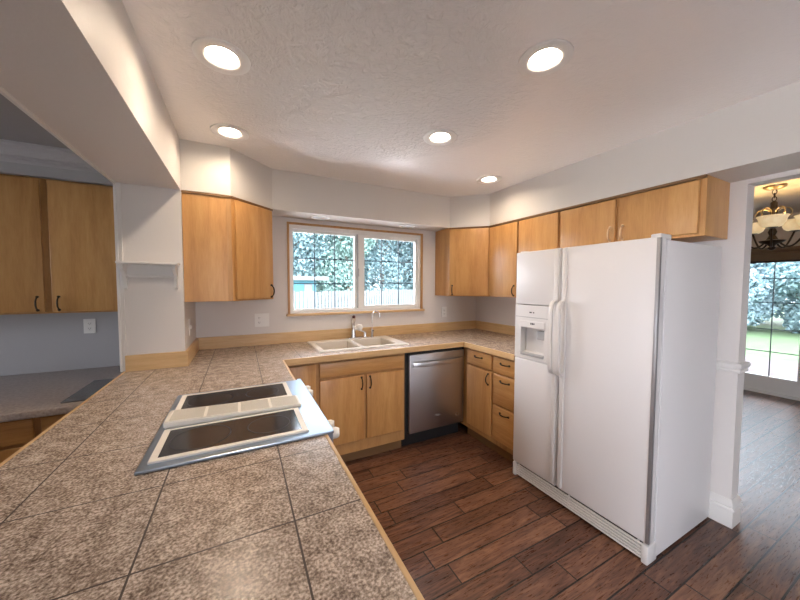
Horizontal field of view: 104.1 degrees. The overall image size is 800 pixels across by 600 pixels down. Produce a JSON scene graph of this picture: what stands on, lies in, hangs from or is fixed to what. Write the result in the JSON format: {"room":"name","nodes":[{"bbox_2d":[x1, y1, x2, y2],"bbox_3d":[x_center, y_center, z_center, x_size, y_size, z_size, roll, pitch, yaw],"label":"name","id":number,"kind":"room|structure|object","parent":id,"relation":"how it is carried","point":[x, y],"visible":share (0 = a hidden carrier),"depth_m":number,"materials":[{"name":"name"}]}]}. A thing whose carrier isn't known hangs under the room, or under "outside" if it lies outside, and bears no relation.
{"room":"kitchen","nodes":[
{"label":"kitchen","id":0,"kind":"room"},
{"bbox_2d":[0,94,68,148],"bbox_3d":[-2.694,-0.973,0.137,3.366,0.080,4.220,-1,3,-27],"label":"ceiling","id":1,"kind":"structure","parent":0,"point":[15,125],"depth_m":1.84,"materials":[{"name":"grey paint"}]},
{"bbox_2d":[0,139,98,172],"bbox_3d":[-3.262,-0.948,1.648,3.000,0.112,0.088,-1,3,-27],"label":"trim","id":2,"kind":"structure","parent":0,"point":[10,151],"depth_m":2.09,"materials":[{"name":"grey paint"}]},
{"bbox_2d":[0,161,112,185],"bbox_3d":[-3.515,-0.917,1.746,3.366,0.185,0.315,-1,3,-27],"label":"wall","id":3,"kind":"structure","parent":0,"point":[10,168],"depth_m":2.15,"materials":[{"name":"grey paint"}]},
{"bbox_2d":[0,312,119,375],"bbox_3d":[-3.545,0.154,2.015,3.516,2.350,0.100,-1,3,-27],"label":"wall","id":4,"kind":"structure","parent":0,"point":[29,343],"depth_m":2.42,"materials":[{"name":"grey paint"}]},
{"bbox_2d":[0,174,117,314],"bbox_3d":[-2.934,-0.368,2.059,2.064,0.935,0.332,-1,3,-27],"label":"upper cabinet","id":5,"kind":"object","parent":4,"relation":"attached to","point":[57,237],"visible":0.84,"depth_m":2.18,"materials":[{"name":"brown wood"}]},
{"bbox_2d":[83,319,95,333],"bbox_3d":[-2.486,0.209,2.499,0.072,0.116,0.009,-1,3,-27],"label":"wall outlet","id":6,"kind":"object","parent":4,"relation":"attached to","point":[89,324],"visible":1,"depth_m":2.50,"materials":[{"name":"white plastic"}]},
{"bbox_2d":[0,0,195,371],"bbox_3d":[-0.352,0.271,-0.353,0.310,2.350,6.270,-1,3,-27],"label":"wall","id":7,"kind":"structure","parent":0,"point":[81,67],"depth_m":1.19,"materials":[{"name":"white paint"}]},
{"bbox_2d":[0,86,126,371],"bbox_3d":[-0.371,-0.040,-0.665,0.032,1.180,5.759,-1,3,-27],"label":"trim","id":8,"kind":"structure","parent":7,"relation":"attached to","point":[116,185],"depth_m":1.83,"materials":[{"name":"white paint"}]},
{"bbox_2d":[115,261,179,289],"bbox_3d":[-1.500,-0.144,1.873,0.290,0.164,0.109,-1,3,-27],"label":"wall shelf","id":9,"kind":"object","parent":7,"relation":"attached to","point":[138,269],"visible":1,"depth_m":1.88,"materials":[{"name":"white paint"}]},
{"bbox_2d":[125,351,188,371],"bbox_3d":[-1.507,0.380,1.945,0.316,0.098,0.018,-1,3,-27],"label":"backsplash","id":10,"kind":"structure","parent":7,"relation":"attached to","point":[140,362],"depth_m":1.93,"materials":[{"name":"brown wood"}]},
{"bbox_2d":[189,318,191,335],"bbox_3d":[-1.476,0.190,2.199,0.014,0.116,0.072,-1,3,-27],"label":"light switch","id":11,"kind":"object","parent":7,"relation":"attached to","point":[190,325],"visible":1,"depth_m":2.19,"materials":[{"name":"white plastic"}]},
{"bbox_2d":[186,338,198,363],"bbox_3d":[-1.502,0.365,2.262,0.018,0.098,0.543,-1,3,-27],"label":"backsplash","id":12,"kind":"structure","parent":7,"relation":"attached to","point":[193,348],"depth_m":2.23,"materials":[{"name":"brown wood"}]},
{"bbox_2d":[181,190,274,301],"bbox_3d":[-1.263,-0.360,2.368,0.566,0.715,0.547,-1,3,-27],"label":"upper cabinet","id":13,"kind":"object","parent":7,"relation":"attached to","point":[228,240],"visible":1,"depth_m":2.11,"materials":[{"name":"brown wood"}]},
{"bbox_2d":[195,216,475,337],"bbox_3d":[-0.481,0.107,3.178,3.301,2.350,0.140,-1,3,-27],"label":"wall","id":14,"kind":"structure","parent":0,"point":[218,318],"depth_m":2.85,"materials":[{"name":"white paint"}]},
{"bbox_2d":[255,313,268,326],"bbox_3d":[-1.204,0.175,2.723,0.116,0.116,0.014,-1,3,-27],"label":"wall outlet","id":15,"kind":"object","parent":14,"relation":"attached to","point":[262,319],"visible":1,"depth_m":2.72,"materials":[{"name":"white plastic"}]},
{"bbox_2d":[199,320,475,349],"bbox_3d":[-0.352,0.326,3.165,2.890,0.098,0.017,-1,3,-27],"label":"backsplash","id":16,"kind":"structure","parent":14,"relation":"attached to","point":[316,335],"depth_m":2.94,"materials":[{"name":"brown wood"}]},
{"bbox_2d":[286,222,424,316],"bbox_3d":[-0.399,-0.290,3.155,1.443,0.846,0.140,-1,3,-27],"label":"window","id":17,"kind":"structure","parent":14,"relation":"in","point":[358,236],"depth_m":3.15,"materials":[{"name":"white plastic"}]},
{"bbox_2d":[441,307,446,316],"bbox_3d":[0.511,0.139,3.603,0.072,0.116,0.009,-1,3,-27],"label":"wall outlet","id":18,"kind":"object","parent":14,"relation":"attached to","point":[444,309],"visible":1,"depth_m":3.60,"materials":[{"name":"white plastic"}]},
{"bbox_2d":[122,0,799,217],"bbox_3d":[2.685,-1.014,1.271,6.624,0.080,6.500,-1,3,-27],"label":"ceiling","id":19,"kind":"structure","parent":0,"point":[348,90],"depth_m":1.39,"materials":[{"name":"white paint"}]},
{"bbox_2d":[191,37,250,75],"bbox_3d":[-0.718,-1.002,1.259,0.208,0.058,0.208,-1,3,-27],"label":"recessed light","id":20,"kind":"object","parent":19,"relation":"in","point":[218,51],"visible":0.98,"depth_m":1.26,"materials":[{"name":"white plastic"}]},
{"bbox_2d":[210,123,248,140],"bbox_3d":[-1.024,-1.031,1.879,0.208,0.058,0.208,-1,3,-27],"label":"recessed light","id":21,"kind":"object","parent":19,"relation":"in","point":[222,130],"visible":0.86,"depth_m":1.89,"materials":[{"name":"white"}]},
{"bbox_2d":[423,129,456,145],"bbox_3d":[0.248,-1.031,1.936,0.208,0.058,0.208,-1,3,-27],"label":"recessed light","id":22,"kind":"object","parent":19,"relation":"in","point":[440,135],"visible":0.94,"depth_m":1.95,"materials":[{"name":"white"}]},
{"bbox_2d":[477,175,500,183],"bbox_3d":[0.770,-1.065,2.699,0.208,0.058,0.208,-1,3,-27],"label":"recessed light","id":23,"kind":"object","parent":19,"relation":"in","point":[489,179],"visible":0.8,"depth_m":2.72,"materials":[{"name":"white"}]},
{"bbox_2d":[518,39,573,76],"bbox_3d":[0.588,-0.999,1.266,0.208,0.058,0.208,-1,3,-27],"label":"recessed light","id":24,"kind":"object","parent":19,"relation":"in","point":[544,53],"visible":0.99,"depth_m":1.27,"materials":[{"name":"white"}]},
{"bbox_2d":[751,183,799,249],"bbox_3d":[3.436,-0.751,2.856,0.619,0.588,0.612,-1,3,-27],"label":"chandelier","id":25,"kind":"object","parent":19,"relation":"hanging from","point":[774,220],"visible":0.8,"depth_m":2.84,"materials":[{"name":"beige glass"}]},
{"bbox_2d":[179,81,799,231],"bbox_3d":[1.075,-0.776,0.329,2.890,0.315,6.270,-1,3,-27],"label":"soffit","id":26,"kind":"structure","parent":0,"point":[758,136],"depth_m":2.12,"materials":[{"name":"grey paint"}]},
{"bbox_2d":[310,215,329,219],"bbox_3d":[-0.709,-0.731,2.773,0.170,0.009,0.170,-1,3,-27],"label":"puck light","id":27,"kind":"object","parent":26,"relation":"attached to","point":[317,217],"visible":1,"depth_m":2.76,"materials":[{"name":"white plastic"}]},
{"bbox_2d":[399,224,414,227],"bbox_3d":[0.070,-0.748,3.172,0.170,0.009,0.170,-1,3,-27],"label":"puck light","id":28,"kind":"object","parent":26,"relation":"attached to","point":[404,225],"visible":1,"depth_m":3.17,"materials":[{"name":"white"}]},
{"bbox_2d":[344,390,799,599],"bbox_3d":[1.009,1.445,0.614,10.300,0.080,6.650,-1,3,-27],"label":"floor","id":29,"kind":"structure","parent":0,"point":[454,510],"depth_m":1.80,"materials":[{"name":"brown wood"}]},
{"bbox_2d":[0,366,123,462],"bbox_3d":[-2.871,0.963,1.771,2.264,0.760,1.014,-1,3,-27],"label":"desk","id":30,"kind":"object","parent":29,"relation":"on","point":[30,404],"visible":0.17,"depth_m":1.81,"materials":[{"name":"laminate"}]},
{"bbox_2d":[61,378,114,403],"bbox_3d":[-1.905,0.569,2.020,0.255,0.008,0.460,-1,3,-27],"label":"desk pad","id":31,"kind":"object","parent":30,"relation":"on","point":[93,387],"visible":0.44,"depth_m":1.94,"materials":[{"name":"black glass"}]},
{"bbox_2d":[288,353,404,461],"bbox_3d":[-0.519,0.870,2.727,0.955,0.868,0.686,-1,3,-27],"label":"base cabinet","id":32,"kind":"object","parent":29,"relation":"on","point":[364,397],"visible":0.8,"depth_m":2.50,"materials":[{"name":"brown wood"}]},
{"bbox_2d":[401,347,463,445],"bbox_3d":[0.215,0.858,3.046,0.636,0.865,0.652,-1,3,-27],"label":"dishwasher","id":33,"kind":"object","parent":29,"relation":"on","point":[433,379],"visible":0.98,"depth_m":2.79,"materials":[{"name":"silver metal"}]},
{"bbox_2d":[460,347,496,451],"bbox_3d":[0.834,0.849,3.230,0.736,0.868,1.023,-1,3,-27],"label":"base cabinet","id":34,"kind":"object","parent":29,"relation":"on","point":[478,365],"visible":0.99,"depth_m":2.77,"materials":[{"name":"brown wood"}]},
{"bbox_2d":[492,355,514,462],"bbox_3d":[1.126,0.876,2.662,0.736,0.868,0.254,-1,3,-27],"label":"base cabinet","id":35,"kind":"object","parent":29,"relation":"on","point":[504,369],"visible":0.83,"depth_m":2.51,"materials":[{"name":"brown wood"}]},
{"bbox_2d":[513,233,721,565],"bbox_3d":[1.353,0.491,2.095,0.792,1.690,0.892,-1,3,-27],"label":"refrigerator","id":36,"kind":"object","parent":29,"relation":"on","point":[616,342],"visible":1,"depth_m":1.76,"materials":[{"name":"white metal"}]},
{"bbox_2d":[476,168,799,498],"bbox_3d":[2.404,0.212,1.056,0.100,2.350,6.270,-1,3,-27],"label":"wall","id":37,"kind":"structure","parent":0,"point":[736,249],"depth_m":1.85,"materials":[{"name":"white paint"}]},
{"bbox_2d":[435,226,489,296],"bbox_3d":[0.785,-0.404,3.411,0.613,0.715,0.553,-1,3,-27],"label":"upper cabinet","id":38,"kind":"object","parent":37,"relation":"attached to","point":[461,253],"visible":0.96,"depth_m":3.23,"materials":[{"name":"brown wood"}]},
{"bbox_2d":[476,320,514,335],"bbox_3d":[1.218,0.326,3.250,0.018,0.098,1.262,-1,3,-27],"label":"backsplash","id":39,"kind":"structure","parent":37,"relation":"attached to","point":[494,327],"depth_m":3.50,"materials":[{"name":"brown wood"}]},
{"bbox_2d":[489,209,560,297],"bbox_3d":[1.202,-0.379,2.884,0.351,0.715,0.781,-1,3,-27],"label":"upper cabinet","id":40,"kind":"object","parent":37,"relation":"attached to","point":[541,231],"visible":0.54,"depth_m":2.87,"materials":[{"name":"brown wood"}]},
{"bbox_2d":[559,174,729,247],"bbox_3d":[1.579,-0.538,2.140,0.351,0.327,0.869,-1,3,-27],"label":"upper cabinet","id":41,"kind":"object","parent":37,"relation":"attached to","point":[693,209],"visible":0.83,"depth_m":1.89,"materials":[{"name":"brown wood"}]},
{"bbox_2d":[708,491,742,528],"bbox_3d":[1.488,1.218,2.890,0.140,0.166,2.320,-1,3,-27],"label":"baseboard","id":42,"kind":"structure","parent":37,"relation":"attached to","point":[723,510],"depth_m":1.88,"materials":[{"name":"white paint"}]},
{"bbox_2d":[716,360,750,373],"bbox_3d":[1.490,0.347,2.849,0.140,0.060,2.320,-1,3,-27],"label":"trim","id":43,"kind":"structure","parent":37,"relation":"attached to","point":[727,366],"depth_m":1.83,"materials":[{"name":"white paint"}]},
{"bbox_2d":[751,212,799,248],"bbox_3d":[5.449,0.125,3.079,0.100,2.350,5.700,-1,3,-27],"label":"wall","id":44,"kind":"structure","parent":0,"point":[781,234],"depth_m":4.01,"materials":[{"name":"beige paint"}]},
{"bbox_2d":[744,263,799,400],"bbox_3d":[4.965,0.290,4.022,0.110,1.930,1.885,-1,3,-27],"label":"door","id":45,"kind":"structure","parent":44,"relation":"in","point":[779,387],"depth_m":4.09,"materials":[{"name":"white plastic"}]},
{"bbox_2d":[750,246,799,263],"bbox_3d":[4.866,-0.581,3.995,0.073,0.195,2.120,-1,3,-27],"label":"roller blind","id":46,"kind":"object","parent":44,"relation":"attached to","point":[787,254],"visible":0.29,"depth_m":4.02,"materials":[{"name":"brown fabric"}]},
{"label":"outside","id":47,"kind":"structure","parent":0,"visible":0},
{"bbox_2d":[321,302,799,362],"bbox_3d":[3.256,1.153,10.158,75.000,0.130,75.000,-1,3,-27],"label":"lawn","id":48,"kind":"structure","parent":47,"point":[788,342],"depth_m":8.77,"materials":[{"name":"green plant"}]},
{"bbox_2d":[293,276,328,308],"bbox_3d":[-3.985,0.029,12.354,1.850,1.880,2.000,-1,3,-27],"label":"garden shed","id":49,"kind":"object","parent":48,"relation":"on","point":[296,279],"visible":0.31,"depth_m":11.61,"materials":[{"name":"teal"}]},
{"bbox_2d":[293,232,333,286],"bbox_3d":[-6.265,-2.974,15.116,3.858,7.624,6.168,2,3,37],"label":"tree","id":50,"kind":"object","parent":48,"relation":"on","point":[302,243],"visible":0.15,"depth_m":15.50,"materials":[{"name":"green plant"}]},
{"bbox_2d":[293,233,375,307],"bbox_3d":[-3.757,-2.880,16.559,5.248,7.312,3.555,0,3,-2],"label":"tree","id":51,"kind":"object","parent":48,"relation":"on","point":[343,244],"visible":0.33,"depth_m":16.25,"materials":[{"name":"green plant"}]},
{"bbox_2d":[294,289,412,308],"bbox_3d":[1.003,0.183,14.466,0.150,1.400,20.824,2,3,39],"label":"picket fence","id":52,"kind":"object","parent":48,"relation":"on","point":[345,298],"visible":0.07,"depth_m":10.79,"materials":[{"name":"grey wood"}]},
{"bbox_2d":[333,241,403,303],"bbox_3d":[-3.311,-4.912,26.526,10.499,10.450,5.689,-2,4,-41],"label":"tree","id":53,"kind":"object","parent":48,"relation":"on","point":[377,241],"visible":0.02,"depth_m":25.01,"materials":[{"name":"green plant"}]},
{"bbox_2d":[352,239,413,304],"bbox_3d":[-0.584,-3.523,19.760,7.529,8.314,5.369,0,3,-1],"label":"tree","id":54,"kind":"object","parent":48,"relation":"on","point":[375,254],"visible":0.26,"depth_m":18.84,"materials":[{"name":"green plant"}]},
{"bbox_2d":[387,241,413,299],"bbox_3d":[1.814,-3.587,21.248,6.097,8.315,4.035,1,3,20],"label":"tree","id":55,"kind":"object","parent":48,"relation":"on","point":[400,242],"visible":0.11,"depth_m":20.60,"materials":[{"name":"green plant"}]},
{"bbox_2d":[747,269,777,325],"bbox_3d":[11.565,-0.023,11.128,2.158,2.174,2.436,-2,3,-33],"label":"shrub","id":56,"kind":"object","parent":48,"relation":"on","point":[756,294],"visible":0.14,"depth_m":10.37,"materials":[{"name":"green plant"}]},
{"bbox_2d":[750,263,797,318],"bbox_3d":[14.409,-1.973,12.963,4.867,5.914,6.477,0,3,-3],"label":"tree","id":57,"kind":"object","parent":48,"relation":"on","point":[760,267],"visible":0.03,"depth_m":11.87,"materials":[{"name":"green plant"}]},
{"bbox_2d":[764,261,799,333],"bbox_3d":[13.229,-0.138,10.035,2.716,2.879,2.256,-1,3,-27],"label":"shrub","id":58,"kind":"object","parent":48,"relation":"on","point":[784,288],"visible":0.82,"depth_m":10.17,"materials":[{"name":"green plant"}]},
{"bbox_3d":[-0.648,0.951,0.955,0.878,0.868,2.608,-1,3,-27],"label":"cabinet","id":59,"kind":"object","parent":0,"visible":0},
{"bbox_2d":[0,320,514,599],"bbox_3d":[0.239,0.419,1.671,3.200,0.142,3.219,-1,3,-27],"label":"countertop","id":60,"kind":"structure","parent":59,"relation":"on","point":[287,521],"depth_m":0.74,"materials":[{"name":"tile"}]},
{"bbox_2d":[134,379,338,475],"bbox_3d":[-0.617,0.499,1.300,0.602,0.150,0.699,-1,3,-27],"label":"cooktop","id":61,"kind":"object","parent":60,"relation":"in","point":[202,426],"visible":1,"depth_m":1.14,"materials":[{"name":"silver metal"}]},
{"bbox_2d":[169,406,205,420],"bbox_3d":[-0.805,0.431,1.188,0.104,0.005,0.106,-1,3,-27],"label":"vent grille","id":62,"kind":"object","parent":61,"relation":"attached to","point":[198,413],"depth_m":1.17,"materials":[{"name":"beige"}]},
{"bbox_2d":[207,402,237,415],"bbox_3d":[-0.703,0.433,1.240,0.104,0.005,0.106,-1,3,-27],"label":"vent grille","id":63,"kind":"object","parent":61,"relation":"attached to","point":[230,409],"depth_m":1.23,"materials":[{"name":"beige"}]},
{"bbox_2d":[163,395,301,428],"bbox_3d":[-0.654,0.440,1.265,0.474,0.026,0.123,-1,3,-27],"label":"vent","id":64,"kind":"object","parent":61,"relation":"attached to","point":[198,415],"depth_m":1.22,"materials":[{"name":"white"}]},
{"bbox_2d":[241,399,268,410],"bbox_3d":[-0.601,0.434,1.292,0.104,0.005,0.106,-1,3,-27],"label":"vent grille","id":65,"kind":"object","parent":61,"relation":"attached to","point":[262,404],"depth_m":1.28,"materials":[{"name":"beige"}]},
{"bbox_2d":[270,395,297,406],"bbox_3d":[-0.499,0.435,1.345,0.104,0.005,0.106,-1,3,-27],"label":"vent grille","id":66,"kind":"object","parent":61,"relation":"attached to","point":[287,401],"depth_m":1.33,"materials":[{"name":"beige"}]},
{"bbox_2d":[347,315,367,338],"bbox_3d":[-0.400,0.255,2.989,0.200,0.230,0.093,-1,3,-27],"label":"kitchen faucet","id":67,"kind":"object","parent":60,"relation":"on","point":[359,327],"visible":1,"depth_m":2.98,"materials":[{"name":"silver metal"}]},
{"bbox_2d":[307,335,408,352],"bbox_3d":[-0.383,0.477,2.801,0.780,0.197,0.500,-1,3,-27],"label":"sink","id":68,"kind":"object","parent":60,"relation":"in","point":[334,345],"visible":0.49,"depth_m":2.84,"materials":[{"name":"white ceramic"}]},
{"bbox_2d":[370,311,379,336],"bbox_3d":[-0.245,0.235,3.092,0.094,0.260,0.054,-1,3,-27],"label":"tap","id":69,"kind":"object","parent":60,"relation":"on","point":[372,330],"visible":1,"depth_m":3.08,"materials":[{"name":"silver metal"}]},
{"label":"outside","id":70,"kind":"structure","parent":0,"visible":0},
{"bbox_2d":[745,356,797,380],"bbox_3d":[6.511,1.308,4.804,3.285,0.070,8.500,-1,3,-27],"label":"patio slab","id":71,"kind":"object","parent":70,"point":[778,368],"depth_m":5.69,"materials":[{"name":"white concrete"}]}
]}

